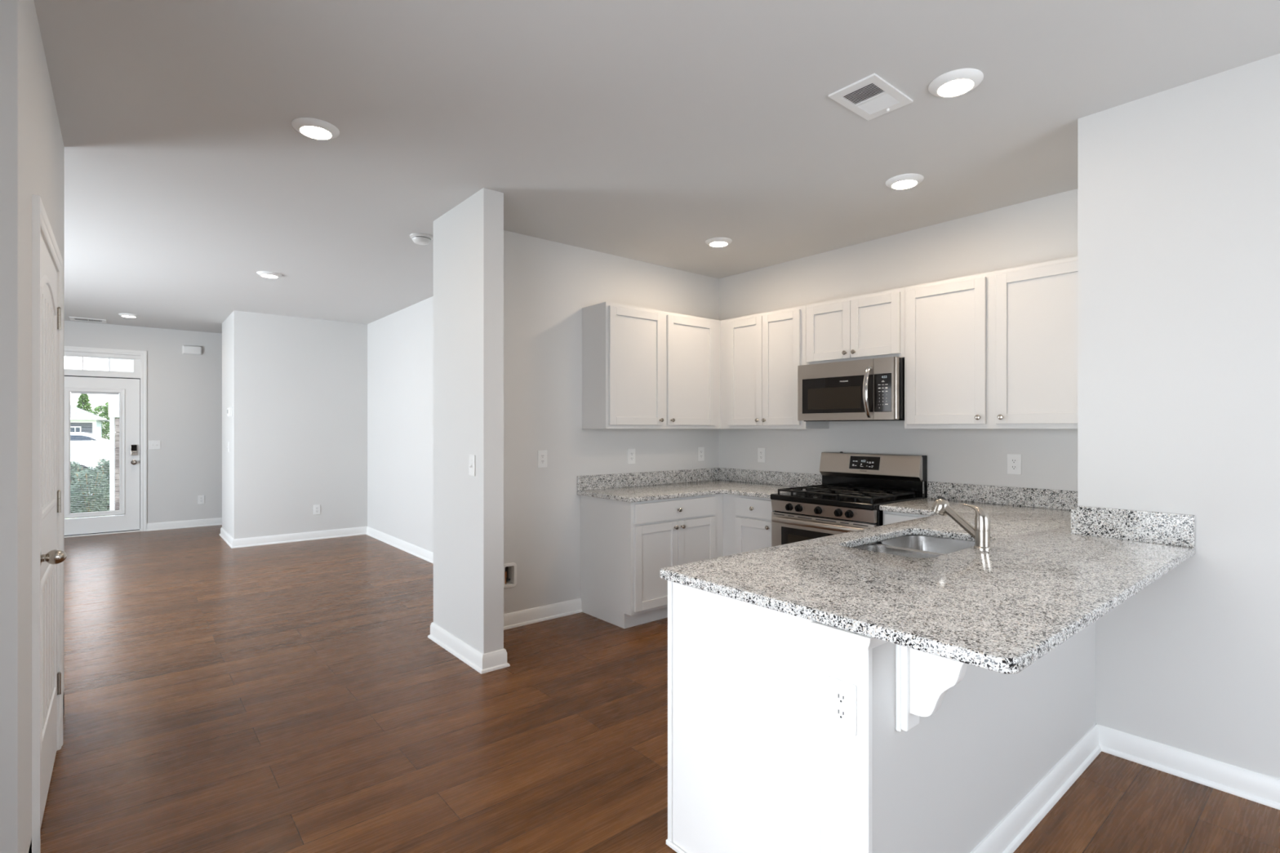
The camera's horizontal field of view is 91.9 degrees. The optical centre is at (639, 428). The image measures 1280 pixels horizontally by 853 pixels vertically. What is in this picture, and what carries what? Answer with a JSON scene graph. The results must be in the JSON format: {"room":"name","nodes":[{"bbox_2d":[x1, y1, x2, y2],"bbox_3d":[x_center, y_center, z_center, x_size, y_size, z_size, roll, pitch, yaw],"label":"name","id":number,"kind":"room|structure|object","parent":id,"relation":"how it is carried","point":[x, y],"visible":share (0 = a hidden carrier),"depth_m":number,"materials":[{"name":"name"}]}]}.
{"room":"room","nodes":[
{"label":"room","id":0,"kind":"room"},
{"bbox_2d":[0,0,64,852],"bbox_3d":[-3.182,0.005,1.534,2.483,2.734,1.726,0,0,-40],"label":"wall","id":1,"kind":"structure","parent":0,"point":[32,148],"depth_m":1.67,"materials":[{"name":"paint"}]},
{"bbox_2d":[28,839,31,852],"bbox_3d":[-2.063,1.322,1.560,0.733,0.100,0.333,0,0,-40],"label":"baseboard","id":2,"kind":"structure","parent":1,"relation":"attached to","point":[30,848],"depth_m":1.90,"materials":[{"name":"paint"}]},
{"bbox_2d":[31,194,66,852],"bbox_3d":[-2.229,0.321,2.293,0.192,2.103,0.983,0,0,-40],"label":"door","id":3,"kind":"structure","parent":1,"relation":"in","point":[48,556],"depth_m":2.21,"materials":[{"name":"paint"}]},
{"bbox_2d":[64,320,222,523],"bbox_3d":[-6.957,0.005,8.134,5.149,2.734,0.150,0,0,-40],"label":"wall","id":4,"kind":"structure","parent":0,"point":[184,391],"depth_m":8.53,"materials":[{"name":"paint"}]},
{"bbox_2d":[64,346,146,537],"bbox_3d":[-7.053,0.166,8.021,1.035,2.413,0.181,0,0,-40],"label":"door","id":5,"kind":"structure","parent":4,"relation":"in","point":[131,388],"depth_m":8.16,"materials":[{"name":"paint"}]},
{"bbox_2d":[71,391,119,511],"bbox_3d":[-7.052,0.292,8.020,0.467,1.520,0.018,0,0,-40],"label":"door glass","id":6,"kind":"object","parent":5,"relation":"in","point":[86,393],"depth_m":8.02,"materials":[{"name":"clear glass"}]},
{"bbox_2d":[64,355,140,373],"bbox_3d":[-7.059,-0.831,8.029,0.907,0.205,0.060,0,0,-40],"label":"window","id":7,"kind":"structure","parent":5,"relation":"attached to","point":[136,362],"depth_m":8.10,"materials":[{"name":"paint"}]},
{"bbox_2d":[148,440,160,449],"bbox_3d":[-6.551,0.219,8.364,0.124,0.123,0.018,0,0,-40],"label":"light switch","id":8,"kind":"object","parent":4,"relation":"attached to","point":[153,444],"visible":1,"depth_m":8.36,"materials":[{"name":"white plastic"}]},
{"bbox_2d":[146,517,222,531],"bbox_3d":[-5.771,1.322,9.010,2.205,0.100,0.027,0,0,-40],"label":"baseboard","id":9,"kind":"structure","parent":4,"relation":"attached to","point":[210,522],"depth_m":8.56,"materials":[{"name":"paint"}]},
{"bbox_2d":[182,345,201,355],"bbox_3d":[-6.227,-1.093,8.614,0.224,0.120,0.050,0,0,-40],"label":"door chime","id":10,"kind":"object","parent":4,"relation":"attached to","point":[186,349],"visible":1,"depth_m":8.59,"materials":[{"name":"white plastic"}]},
{"bbox_2d":[197,494,204,504],"bbox_3d":[-6.160,0.996,8.697,0.078,0.123,0.008,0,0,-40],"label":"outlet","id":11,"kind":"object","parent":4,"relation":"attached to","point":[201,499],"visible":1,"depth_m":8.69,"materials":[{"name":"white plastic"}]},
{"bbox_2d":[222,310,367,538],"bbox_3d":[-4.474,0.005,8.035,1.465,2.734,1.123,0,0,-40],"label":"wall","id":12,"kind":"structure","parent":0,"point":[295,388],"depth_m":7.55,"materials":[{"name":"paint"}]},
{"bbox_2d":[226,407,231,417],"bbox_3d":[-4.848,-0.195,7.312,0.035,0.120,0.150,0,0,-40],"label":"thermostat","id":13,"kind":"object","parent":12,"relation":"attached to","point":[228,410],"visible":1,"depth_m":7.27,"materials":[{"name":"white plastic"}]},
{"bbox_2d":[313,504,319,515],"bbox_3d":[-4.009,1.005,7.686,0.078,0.123,0.008,0,0,-40],"label":"outlet","id":14,"kind":"object","parent":12,"relation":"attached to","point":[317,507],"visible":1,"depth_m":7.68,"materials":[{"name":"white plastic"}]},
{"bbox_2d":[219,526,433,563],"bbox_3d":[-3.057,1.322,6.317,1.492,0.100,5.630,0,0,-40],"label":"baseboard","id":15,"kind":"structure","parent":12,"relation":"attached to","point":[419,552],"depth_m":7.43,"materials":[{"name":"paint"}]},
{"bbox_2d":[367,296,433,552],"bbox_3d":[-2.805,0.005,7.280,0.130,2.734,6.785,0,0,-40],"label":"wall","id":16,"kind":"structure","parent":0,"point":[400,344],"depth_m":7.08,"materials":[{"name":"paint"}]},
{"bbox_2d":[433,187,503,653],"bbox_3d":[-1.073,0.005,3.824,0.124,2.734,0.740,0,0,-40],"label":"wall","id":17,"kind":"structure","parent":0,"point":[468,237],"depth_m":3.64,"materials":[{"name":"paint"}]},
{"bbox_2d":[468,454,475,476],"bbox_3d":[-0.984,0.214,3.606,0.018,0.123,0.078,0,0,-40],"label":"light switch","id":18,"kind":"object","parent":17,"relation":"attached to","point":[471,457],"visible":1,"depth_m":3.60,"materials":[{"name":"white plastic"}]},
{"bbox_2d":[503,230,719,613],"bbox_3d":[-0.273,0.005,4.888,2.467,2.734,0.133,0,0,-40],"label":"wall","id":19,"kind":"structure","parent":0,"point":[548,284],"depth_m":4.54,"materials":[{"name":"paint"}]},
{"bbox_2d":[427,598,582,674],"bbox_3d":[-0.717,1.322,4.122,1.108,0.100,0.794,0,0,-40],"label":"baseboard","id":20,"kind":"structure","parent":19,"relation":"attached to","point":[482,663],"depth_m":3.95,"materials":[{"name":"paint"}]},
{"bbox_2d":[503,562,516,588],"bbox_3d":[-0.927,1.013,4.304,0.116,0.170,0.089,0,0,-40],"label":"box","id":21,"kind":"object","parent":19,"relation":"attached to","point":[509,569],"visible":0.7,"depth_m":4.30,"materials":[{"name":"white plastic"}]},
{"bbox_2d":[537,450,546,467],"bbox_3d":[-0.699,0.217,4.440,0.078,0.123,0.008,0,0,-40],"label":"outlet","id":22,"kind":"object","parent":19,"relation":"attached to","point":[542,455],"visible":1,"depth_m":4.44,"materials":[{"name":"white plastic"}]},
{"bbox_2d":[627,448,635,464],"bbox_3d":[-0.067,0.221,4.968,0.078,0.123,0.008,0,0,-40],"label":"outlet","id":23,"kind":"object","parent":19,"relation":"attached to","point":[631,452],"visible":1,"depth_m":4.96,"materials":[{"name":"white plastic"}]},
{"bbox_2d":[582,302,720,428],"bbox_3d":[0.138,-0.455,4.915,1.203,0.909,0.350,0,0,-40],"label":"upper cabinet","id":24,"kind":"object","parent":19,"relation":"attached to","point":[642,367],"visible":1,"depth_m":4.68,"materials":[{"name":"paint"}]},
{"bbox_2d":[577,467,822,490],"bbox_3d":[0.481,0.408,4.699,1.549,0.109,1.121,0,0,-40],"label":"backsplash","id":25,"kind":"structure","parent":19,"relation":"attached to","point":[657,477],"depth_m":5.09,"materials":[{"name":"stone"}]},
{"bbox_2d":[697,447,704,461],"bbox_3d":[0.540,0.224,5.475,0.078,0.123,0.008,0,0,-40],"label":"outlet","id":26,"kind":"object","parent":19,"relation":"attached to","point":[700,450],"visible":1,"depth_m":5.47,"materials":[{"name":"white plastic"}]},
{"bbox_2d":[33,0,1279,333],"bbox_3d":[-2.143,-1.437,3.713,7.130,0.150,13.108,0,0,-40],"label":"ceiling","id":27,"kind":"structure","parent":0,"point":[651,131],"depth_m":2.79,"materials":[{"name":"paint"}]},
{"bbox_2d":[69,316,106,323],"bbox_3d":[-6.894,-1.358,7.740,0.340,0.008,0.280,0,0,-40],"label":"ceiling vent","id":28,"kind":"object","parent":27,"relation":"in","point":[72,318],"visible":1,"depth_m":7.73,"materials":[{"name":"grey metal"}]},
{"bbox_2d":[118,313,138,317],"bbox_3d":[-6.111,-1.350,7.404,0.194,0.024,0.194,0,0,-40],"label":"recessed light","id":29,"kind":"object","parent":27,"relation":"in","point":[127,315],"visible":1,"depth_m":7.36,"materials":[{"name":"paint"}]},
{"bbox_2d":[256,271,282,278],"bbox_3d":[-3.259,-1.350,5.448,0.194,0.024,0.194,0,0,-40],"label":"recessed light","id":30,"kind":"object","parent":27,"relation":"in","point":[264,273],"visible":1,"depth_m":5.40,"materials":[{"name":"paint"}]},
{"bbox_2d":[291,117,339,140],"bbox_3d":[-1.468,-1.350,2.806,0.194,0.024,0.194,0,0,-40],"label":"recessed light","id":31,"kind":"object","parent":27,"relation":"in","point":[314,128],"visible":1,"depth_m":2.77,"materials":[{"name":"paint"}]},
{"bbox_2d":[409,232,433,244],"bbox_3d":[-1.548,-1.335,4.388,0.155,0.053,0.155,0,0,-40],"label":"smoke detector","id":32,"kind":"object","parent":27,"relation":"attached to","point":[418,238],"visible":1,"depth_m":4.34,"materials":[{"name":"white plastic"}]},
{"bbox_2d":[705,237,732,247],"bbox_3d":[0.571,-1.350,4.503,0.194,0.024,0.194,0,0,-40],"label":"recessed light","id":33,"kind":"object","parent":27,"relation":"in","point":[714,242],"visible":1,"depth_m":4.46,"materials":[{"name":"paint"}]},
{"bbox_2d":[828,73,913,120],"bbox_3d":[0.951,-1.353,2.547,0.305,0.017,0.202,0,0,-40],"label":"ceiling vent","id":34,"kind":"object","parent":27,"relation":"in","point":[870,97],"visible":1,"depth_m":2.54,"materials":[{"name":"grey plastic"}]},
{"bbox_2d":[885,173,924,189],"bbox_3d":[1.452,-1.350,3.402,0.194,0.024,0.194,0,0,-40],"label":"recessed light","id":35,"kind":"object","parent":27,"relation":"in","point":[904,181],"visible":1,"depth_m":3.36,"materials":[{"name":"paint"}]},
{"bbox_2d":[928,68,983,97],"bbox_3d":[1.241,-1.350,2.437,0.194,0.024,0.194,0,0,-40],"label":"recessed light","id":36,"kind":"object","parent":27,"relation":"in","point":[957,82],"visible":1,"depth_m":2.40,"materials":[{"name":"paint"}]},
{"bbox_2d":[40,524,1279,852],"bbox_3d":[-2.143,1.422,3.713,7.130,0.100,13.108,0,0,-40],"label":"floor","id":37,"kind":"structure","parent":0,"point":[291,697],"depth_m":2.81,"materials":[{"name":"wood"}]},
{"bbox_2d":[580,493,723,628],"bbox_3d":[0.343,0.934,4.889,1.515,0.876,0.653,0,0,-40],"label":"base cabinet","id":38,"kind":"object","parent":37,"relation":"on","point":[625,546],"visible":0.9,"depth_m":4.39,"materials":[{"name":"paint"}]},
{"bbox_2d":[577,467,822,502],"bbox_3d":[0.481,0.424,4.699,1.549,0.141,1.121,0,0,-40],"label":"countertop","id":39,"kind":"structure","parent":38,"relation":"on","point":[630,487],"depth_m":4.90,"materials":[{"name":"stone"}]},
{"bbox_2d":[723,493,774,555],"bbox_3d":[1.015,0.934,4.760,0.653,0.876,0.509,0,0,-40],"label":"base cabinet","id":40,"kind":"object","parent":37,"relation":"on","point":[747,520],"visible":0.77,"depth_m":4.59,"materials":[{"name":"paint"}]},
{"bbox_2d":[666,534,919,852],"bbox_3d":[1.329,0.934,2.717,2.777,0.876,0.654,0,0,-40],"label":"base cabinet","id":41,"kind":"object","parent":37,"relation":"on","point":[741,674],"visible":0.29,"depth_m":1.81,"materials":[{"name":"paint"}]},
{"bbox_2d":[659,481,1195,674],"bbox_3d":[1.341,0.416,2.696,2.798,0.157,1.484,0,0,-40],"label":"countertop","id":42,"kind":"structure","parent":41,"relation":"on","point":[1054,566],"depth_m":1.99,"materials":[{"name":"stone"}]},
{"bbox_2d":[853,534,974,558],"bbox_3d":[1.147,0.590,2.550,0.750,0.188,0.433,0,0,-40],"label":"sink","id":43,"kind":"object","parent":42,"relation":"in","point":[912,546],"visible":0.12,"depth_m":2.78,"materials":[{"name":"silver metal"}]},
{"bbox_2d":[931,495,991,550],"bbox_3d":[1.270,0.368,2.456,0.063,0.189,0.233,0,0,-34],"label":"faucet","id":44,"kind":"object","parent":42,"relation":"on","point":[980,532],"visible":1,"depth_m":2.39,"materials":[{"name":"silver metal"}]},
{"bbox_2d":[770,451,927,546],"bbox_3d":[1.404,0.772,4.228,0.732,1.200,0.774,0,0,-40],"label":"gas range","id":45,"kind":"object","parent":37,"relation":"on","point":[853,488],"visible":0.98,"depth_m":4.18,"materials":[{"name":"silver metal"}]},
{"bbox_2d":[770,491,924,511],"bbox_3d":[1.406,0.474,4.229,0.664,0.040,0.774,0,0,-40],"label":"cooktop","id":46,"kind":"object","parent":45,"relation":"in","point":[789,498],"depth_m":4.02,"materials":[{"name":"black metal"}]},
{"bbox_2d":[883,511,928,524],"bbox_3d":[1.825,0.934,3.789,0.653,0.876,0.418,0,0,-40],"label":"base cabinet","id":47,"kind":"object","parent":37,"relation":"on","point":[889,517],"visible":0.02,"depth_m":3.69,"materials":[{"name":"paint"}]},
{"bbox_2d":[719,188,1077,491],"bbox_3d":[1.691,0.005,4.571,0.143,2.734,3.137,0,0,-40],"label":"wall","id":48,"kind":"structure","parent":0,"point":[1045,228],"depth_m":4.18,"materials":[{"name":"paint"}]},
{"bbox_2d":[757,448,764,462],"bbox_3d":[1.028,0.224,5.247,0.008,0.123,0.078,0,0,-40],"label":"outlet","id":49,"kind":"object","parent":48,"relation":"attached to","point":[761,451],"visible":1,"depth_m":5.25,"materials":[{"name":"white plastic"}]},
{"bbox_2d":[720,305,829,428],"bbox_3d":[1.044,-0.455,4.960,0.350,0.909,0.844,0,0,-40],"label":"upper cabinet","id":50,"kind":"object","parent":48,"relation":"attached to","point":[762,354],"visible":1,"depth_m":4.83,"materials":[{"name":"paint"}]},
{"bbox_2d":[805,287,904,364],"bbox_3d":[1.555,-0.684,4.349,0.350,0.449,0.748,0,0,-40],"label":"upper cabinet","id":51,"kind":"object","parent":48,"relation":"attached to","point":[870,326],"visible":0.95,"depth_m":4.22,"materials":[{"name":"paint"}]},
{"bbox_2d":[797,356,904,422],"bbox_3d":[1.510,-0.255,4.311,0.464,0.405,0.745,0,0,-40],"label":"microwave","id":52,"kind":"object","parent":51,"relation":"attached to","point":[873,389],"visible":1,"depth_m":4.15,"materials":[{"name":"silver metal"}]},
{"bbox_2d":[904,256,1077,428],"bbox_3d":[2.150,-0.455,3.636,0.350,0.909,1.107,0,0,-40],"label":"upper cabinet","id":53,"kind":"object","parent":48,"relation":"attached to","point":[998,348],"visible":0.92,"depth_m":3.58,"materials":[{"name":"paint"}]},
{"bbox_2d":[927,481,1077,534],"bbox_3d":[1.923,0.408,3.436,0.955,0.109,1.095,0,0,-40],"label":"backsplash","id":54,"kind":"structure","parent":48,"relation":"attached to","point":[1021,496],"depth_m":3.76,"materials":[{"name":"stone"}]},
{"bbox_2d":[1007,453,1021,475],"bbox_3d":[2.271,0.216,3.760,0.008,0.123,0.078,0,0,-40],"label":"outlet","id":55,"kind":"object","parent":48,"relation":"attached to","point":[1014,460],"visible":1,"depth_m":3.76,"materials":[{"name":"white plastic"}]},
{"bbox_2d":[1010,458,1017,463],"bbox_3d":[2.269,0.197,3.758,0.002,0.027,0.034,0,0,-40],"label":"socket","id":56,"kind":"object","parent":55,"relation":"attached to","point":[1012,460],"depth_m":3.76,"materials":[{"name":"grey plastic"}]},
{"bbox_2d":[1010,465,1017,470],"bbox_3d":[2.269,0.235,3.758,0.002,0.027,0.034,0,0,-40],"label":"socket","id":57,"kind":"object","parent":55,"relation":"attached to","point":[1012,467],"depth_m":3.76,"materials":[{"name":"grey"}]},
{"bbox_2d":[871,621,1095,852],"bbox_3d":[1.227,0.934,2.130,1.830,0.876,0.114,0,0,-40],"label":"wall","id":58,"kind":"structure","parent":0,"point":[943,784],"depth_m":1.86,"materials":[{"name":"paint"}]},
{"bbox_2d":[814,635,871,852],"bbox_3d":[0.507,0.949,1.548,0.024,0.846,0.148,0,0,-40],"label":"end panel","id":59,"kind":"object","parent":58,"relation":"attached to","point":[842,759],"depth_m":1.54,"materials":[{"name":"paint"}]},
{"bbox_2d":[827,675,856,736],"bbox_3d":[0.500,0.686,1.534,0.008,0.123,0.078,0,0,-40],"label":"outlet","id":60,"kind":"object","parent":59,"relation":"attached to","point":[842,695],"visible":1,"depth_m":1.53,"materials":[{"name":"white plastic"}]},
{"bbox_2d":[835,691,847,705],"bbox_3d":[0.498,0.666,1.532,0.002,0.027,0.034,0,0,-40],"label":"socket","id":61,"kind":"object","parent":60,"relation":"attached to","point":[841,697],"depth_m":1.53,"materials":[{"name":"grey plastic"}]},
{"bbox_2d":[835,706,847,720],"bbox_3d":[0.498,0.706,1.532,0.002,0.027,0.034,0,0,-40],"label":"socket","id":62,"kind":"object","parent":60,"relation":"attached to","point":[841,713],"depth_m":1.53,"materials":[{"name":"grey plastic"}]},
{"bbox_2d":[810,621,887,650],"bbox_3d":[1.207,0.513,2.123,1.869,0.034,0.165,0,0,-40],"label":"trim","id":63,"kind":"structure","parent":58,"relation":"attached to","point":[863,642],"depth_m":1.52,"materials":[{"name":"paint"}]},
{"bbox_2d":[895,644,968,732],"bbox_3d":[0.740,0.630,1.516,0.074,0.272,0.202,0,0,-40],"label":"corbel","id":64,"kind":"object","parent":58,"relation":"attached to","point":[923,680],"visible":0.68,"depth_m":1.54,"materials":[{"name":"paint"}]},
{"bbox_2d":[970,724,1101,852],"bbox_3d":[1.272,1.322,2.076,1.830,0.100,0.027,0,0,-40],"label":"baseboard","id":65,"kind":"structure","parent":58,"relation":"attached to","point":[1022,820],"depth_m":2.20,"materials":[{"name":"paint"}]},
{"bbox_2d":[1077,53,1279,779],"bbox_3d":[3.317,0.005,1.895,1.078,2.734,3.056,0,0,-40],"label":"wall","id":66,"kind":"structure","parent":0,"point":[1179,187],"depth_m":2.43,"materials":[{"name":"paint"}]},
{"bbox_2d":[1095,723,1279,809],"bbox_3d":[2.914,1.322,1.516,0.027,0.100,2.991,0,0,-40],"label":"baseboard","id":67,"kind":"structure","parent":66,"relation":"attached to","point":[1256,787],"depth_m":2.42,"materials":[{"name":"paint"}]},
{"label":"outside","id":68,"kind":"structure","parent":0,"visible":0},
{"bbox_3d":[-25.893,2.392,31.004,80.000,1.760,59.212,0,0,-40],"label":"lawn","id":69,"kind":"structure","parent":68,"visible":0},
{"bbox_2d":[70,460,86,518],"bbox_3d":[-9.435,1.021,10.297,0.402,0.985,0.394,0,0,-40],"label":"shrub","id":70,"kind":"object","parent":69,"relation":"on","point":[74,466],"visible":0.2,"depth_m":10.26,"materials":[{"name":"green plant"}]},
{"bbox_2d":[75,393,93,413],"bbox_3d":[-31.436,0.249,34.972,2.042,4.651,2.142,0,0,-40],"label":"tree","id":71,"kind":"object","parent":69,"relation":"on","point":[82,401],"visible":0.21,"depth_m":34.92,"materials":[{"name":"green plant"}]},
{"bbox_2d":[70,466,109,518],"bbox_3d":[-8.673,1.055,9.758,0.510,0.918,0.510,0,0,-40],"label":"shrub","id":72,"kind":"object","parent":69,"relation":"on","point":[94,479],"visible":0.83,"depth_m":9.69,"materials":[{"name":"green plant"}]},
{"bbox_2d":[70,404,109,437],"bbox_3d":[-27.854,0.222,26.846,7.300,4.500,9.680,0,0,-40],"label":"house","id":73,"kind":"structure","parent":69,"relation":"on","point":[80,422],"depth_m":25.40,"materials":[{"name":"grey"}]},
{"bbox_2d":[84,435,109,466],"bbox_3d":[-9.547,0.818,10.983,0.445,1.389,0.466,0,0,-15],"label":"flowering shrub","id":74,"kind":"object","parent":69,"relation":"on","point":[104,436],"visible":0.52,"depth_m":10.93,"materials":[{"name":"green plant"}]},
{"bbox_2d":[91,458,109,511],"bbox_3d":[-9.126,1.014,10.551,0.390,1.004,0.391,0,0,-40],"label":"shrub","id":75,"kind":"object","parent":69,"relation":"on","point":[105,466],"visible":0.22,"depth_m":10.50,"materials":[{"name":"green plant"}]},
{"bbox_2d":[91,405,109,439],"bbox_3d":[-33.460,0.654,38.470,1.760,4.241,1.786,0,0,-40],"label":"tree","id":76,"kind":"object","parent":69,"relation":"on","point":[97,409],"visible":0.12,"depth_m":38.30,"materials":[{"name":"green plant"}]},
{"bbox_2d":[97,400,115,439],"bbox_3d":[-28.844,0.474,33.885,1.369,4.199,1.400,0,0,-40],"label":"tree","id":77,"kind":"object","parent":69,"relation":"on","point":[105,414],"visible":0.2,"depth_m":33.56,"materials":[{"name":"green plant"}]},
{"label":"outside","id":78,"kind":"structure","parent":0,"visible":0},
{"bbox_3d":[-14.006,1.534,16.771,80.000,0.075,7.300,0,0,-40],"label":"road","id":79,"kind":"object","parent":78,"visible":0},
{"bbox_2d":[70,431,115,486],"bbox_3d":[-15.300,0.787,14.849,4.350,1.410,1.730,0,0,-40],"label":"parked car","id":80,"kind":"object","parent":79,"relation":"on","point":[79,438],"visible":0.26,"depth_m":15.19,"materials":[{"name":"white paint"}]},
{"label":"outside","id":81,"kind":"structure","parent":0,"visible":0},
{"bbox_3d":[-7.992,1.477,8.555,3.700,0.190,1.822,0,0,-40],"label":"ground porch","id":82,"kind":"structure","parent":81,"visible":0},
{"bbox_2d":[96,358,133,515],"bbox_3d":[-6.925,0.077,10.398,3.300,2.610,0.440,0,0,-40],"label":"porch column","id":83,"kind":"structure","parent":82,"relation":"on","point":[102,364],"depth_m":9.35,"materials":[{"name":"stone"}]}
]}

